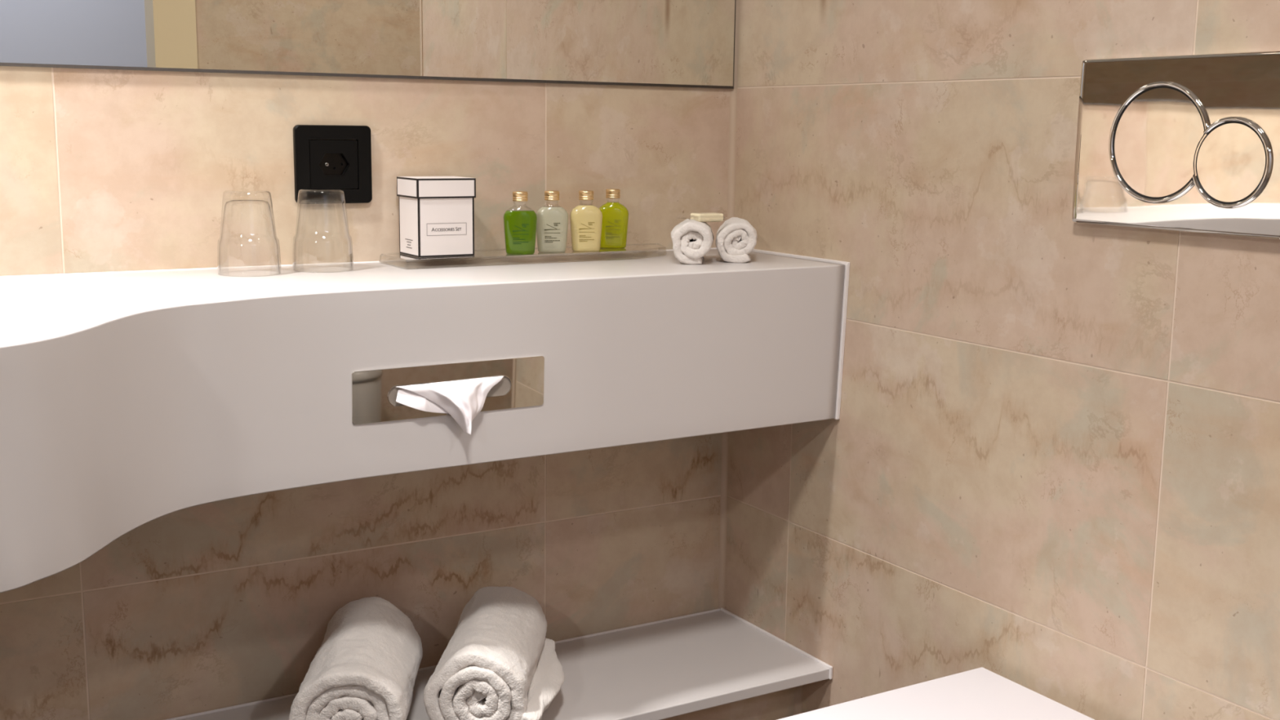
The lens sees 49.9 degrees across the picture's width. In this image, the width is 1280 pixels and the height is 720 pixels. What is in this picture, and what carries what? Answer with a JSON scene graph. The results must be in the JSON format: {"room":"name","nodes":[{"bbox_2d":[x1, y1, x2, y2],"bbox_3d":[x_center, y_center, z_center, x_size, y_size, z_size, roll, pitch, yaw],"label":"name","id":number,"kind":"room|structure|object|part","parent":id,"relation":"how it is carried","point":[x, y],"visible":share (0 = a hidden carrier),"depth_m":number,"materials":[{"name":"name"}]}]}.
{"room":"hotel bathroom","nodes":[
{"label":"hotel bathroom","id":0,"kind":"room"},
{"bbox_2d":[0,66,729,719],"bbox_3d":[-1.339,-0.301,1.123,3.400,2.327,0.060,-5,11,-31],"label":"wall","id":1,"kind":"structure","parent":0,"point":[233,602],"depth_m":1.72,"materials":[{"name":"stone"}]},
{"bbox_2d":[293,124,372,204],"bbox_3d":[-0.374,-0.238,1.680,0.096,0.094,0.008,-5,11,-31],"label":"power socket","id":2,"kind":"object","parent":1,"relation":"attached to","point":[326,157],"visible":0.99,"depth_m":1.68,"materials":[{"name":"black plastic"}]},
{"bbox_2d":[0,0,735,88],"bbox_3d":[-0.825,-0.771,1.313,2.246,0.950,0.006,-5,11,-31],"label":"wall mirror","id":3,"kind":"object","parent":1,"relation":"attached to","point":[673,43],"visible":1,"depth_m":1.69,"materials":[{"name":"grey mirror"}]},
{"bbox_2d":[0,247,849,592],"bbox_3d":[-0.713,0.063,1.203,2.298,0.209,0.555,-5,11,-31],"label":"countertop","id":4,"kind":"structure","parent":1,"relation":"attached to","point":[129,400],"depth_m":1.46,"materials":[{"name":"grey"}]},
{"bbox_2d":[217,189,281,275],"bbox_3d":[-0.447,-0.146,1.571,0.071,0.095,0.071,-5,11,-31],"label":"drinking glass","id":5,"kind":"object","parent":4,"relation":"on","point":[280,271],"visible":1,"depth_m":1.57,"materials":[{"name":"clear glass"}]},
{"bbox_2d":[292,188,353,272],"bbox_3d":[-0.375,-0.154,1.625,0.071,0.095,0.071,-5,11,-31],"label":"drinking glass","id":6,"kind":"object","parent":4,"relation":"on","point":[301,188],"visible":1,"depth_m":1.62,"materials":[{"name":"clear glass"}]},
{"bbox_2d":[351,355,544,424],"bbox_3d":[-0.207,0.032,1.514,0.228,0.058,0.004,-5,11,-31],"label":"dispenser","id":7,"kind":"object","parent":4,"relation":"attached to","point":[374,392],"visible":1,"depth_m":1.50,"materials":[{"name":"silver metal"}]},
{"bbox_2d":[395,375,503,435],"bbox_3d":[-0.204,0.052,1.508,0.128,0.058,0.026,-5,11,-31],"label":"tissue","id":8,"kind":"object","parent":7,"relation":"in","point":[463,399],"visible":1,"depth_m":1.50,"materials":[{"name":"white paper"}]},
{"bbox_2d":[380,243,666,269],"bbox_3d":[-0.127,-0.136,1.786,0.411,0.012,0.096,-5,11,-31],"label":"acrylic tray","id":9,"kind":"object","parent":4,"relation":"on","point":[491,252],"visible":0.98,"depth_m":1.76,"materials":[{"name":"clear plastic"}]},
{"bbox_2d":[396,176,475,257],"bbox_3d":[-0.254,-0.179,1.715,0.077,0.096,0.068,-5,11,-31],"label":"gift box","id":10,"kind":"object","parent":9,"relation":"on","point":[437,213],"visible":1,"depth_m":1.69,"materials":[{"name":"white cardboard"}]},
{"bbox_3d":[-0.253,-0.226,1.707,0.076,0.001,0.066,-5,11,-31],"label":"lid","id":11,"kind":"part","parent":10,"relation":"part of","materials":[{"name":"white cardboard"}]},
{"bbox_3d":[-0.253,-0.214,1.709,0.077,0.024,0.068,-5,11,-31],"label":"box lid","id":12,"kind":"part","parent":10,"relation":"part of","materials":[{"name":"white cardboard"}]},
{"bbox_2d":[503,191,537,254],"bbox_3d":[-0.151,-0.174,1.741,0.042,0.079,0.023,-1,10,-11],"label":"toiletry bottle","id":13,"kind":"object","parent":9,"relation":"on","point":[519,225],"visible":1,"depth_m":1.73,"materials":[{"name":"green"}]},
{"bbox_2d":[536,190,568,252],"bbox_3d":[-0.113,-0.178,1.770,0.042,0.079,0.023,-1,10,-11],"label":"toiletry bottle","id":14,"kind":"object","parent":9,"relation":"on","point":[552,226],"visible":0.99,"depth_m":1.76,"materials":[{"name":"beige"}]},
{"bbox_2d":[569,190,602,251],"bbox_3d":[-0.070,-0.181,1.791,0.042,0.079,0.023,-1,10,-11],"label":"toiletry bottle","id":15,"kind":"object","parent":9,"relation":"on","point":[585,220],"visible":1,"depth_m":1.78,"materials":[{"name":"yellow"}]},
{"bbox_2d":[598,188,628,248],"bbox_3d":[-0.036,-0.190,1.843,0.042,0.079,0.023,0,10,-7],"label":"toiletry bottle","id":16,"kind":"object","parent":9,"relation":"on","point":[615,215],"visible":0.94,"depth_m":1.83,"materials":[{"name":"yellow"}]},
{"bbox_2d":[671,218,713,264],"bbox_3d":[0.068,-0.156,1.792,0.057,0.056,0.112,1,10,3],"label":"rolled flannel","id":17,"kind":"object","parent":4,"relation":"on","point":[692,239],"visible":0.99,"depth_m":1.74,"materials":[{"name":"white fabric"}]},
{"bbox_2d":[673,212,728,222],"bbox_3d":[0.080,-0.186,1.788,0.066,0.012,0.033,-5,11,-29],"label":"soap","id":18,"kind":"object","parent":17,"relation":"on","point":[698,216],"visible":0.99,"depth_m":1.78,"materials":[{"name":"beige"}]},
{"bbox_2d":[715,217,756,262],"bbox_3d":[0.128,-0.160,1.830,0.056,0.054,0.112,1,10,3],"label":"rolled flannel","id":19,"kind":"object","parent":4,"relation":"on","point":[735,237],"visible":1,"depth_m":1.78,"materials":[{"name":"white fabric"}]},
{"bbox_2d":[661,687,794,719],"bbox_3d":[-0.812,0.660,1.457,2.300,0.334,0.190,-5,11,-31],"label":"wall ledge","id":20,"kind":"object","parent":1,"relation":"attached to","point":[779,704],"depth_m":1.90,"materials":[{"name":"stone"}]},
{"bbox_2d":[164,608,832,719],"bbox_3d":[-0.792,0.491,1.400,2.298,0.019,0.267,-5,11,-31],"label":"wall shelf","id":21,"kind":"object","parent":20,"relation":"on","point":[676,666],"visible":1,"depth_m":1.85,"materials":[{"name":"grey"}]},
{"bbox_2d":[288,596,422,719],"bbox_3d":[-0.334,0.382,1.640,0.131,0.134,0.249,0,10,-4],"label":"rolled towel","id":22,"kind":"object","parent":21,"relation":"on","point":[366,665],"visible":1,"depth_m":1.56,"materials":[{"name":"white fabric"}]},
{"bbox_2d":[423,586,564,719],"bbox_3d":[-0.170,0.376,1.713,0.155,0.126,0.263,1,10,2],"label":"rolled towel","id":23,"kind":"object","parent":21,"relation":"on","point":[499,662],"visible":1,"depth_m":1.62,"materials":[{"name":"white fabric"}]},
{"bbox_2d":[724,0,1279,719],"bbox_3d":[0.483,-0.338,1.483,0.100,2.327,1.190,-5,11,-31],"label":"wall","id":24,"kind":"structure","parent":0,"point":[1049,465],"depth_m":1.55,"materials":[{"name":"stone"}]},
{"bbox_2d":[718,0,739,608],"bbox_3d":[0.136,-0.595,1.927,0.008,1.977,0.008,-5,11,-31],"label":"trim","id":25,"kind":"structure","parent":24,"relation":"attached to","point":[733,92],"depth_m":1.99,"materials":[{"name":"beige plastic"}]},
{"bbox_2d":[793,684,804,715],"bbox_3d":[0.222,0.590,1.954,0.009,0.334,0.009,-5,11,-31],"label":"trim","id":26,"kind":"structure","parent":24,"relation":"attached to","point":[798,691],"depth_m":1.94,"materials":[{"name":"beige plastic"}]},
{"bbox_2d":[777,666,1094,719],"bbox_3d":[0.285,0.568,1.321,0.540,0.330,0.416,-5,11,-31],"label":"toilet","id":27,"kind":"object","parent":24,"relation":"attached to","point":[981,693],"visible":1,"depth_m":1.49,"materials":[{"name":"white ceramic"}]},
{"bbox_2d":[1071,50,1279,239],"bbox_3d":[0.520,-0.209,1.328,0.014,0.167,0.247,-5,11,-31],"label":"flush plate","id":28,"kind":"object","parent":24,"relation":"attached to","point":[1188,143],"visible":1,"depth_m":1.32,"materials":[{"name":"silver metal"}]}
]}

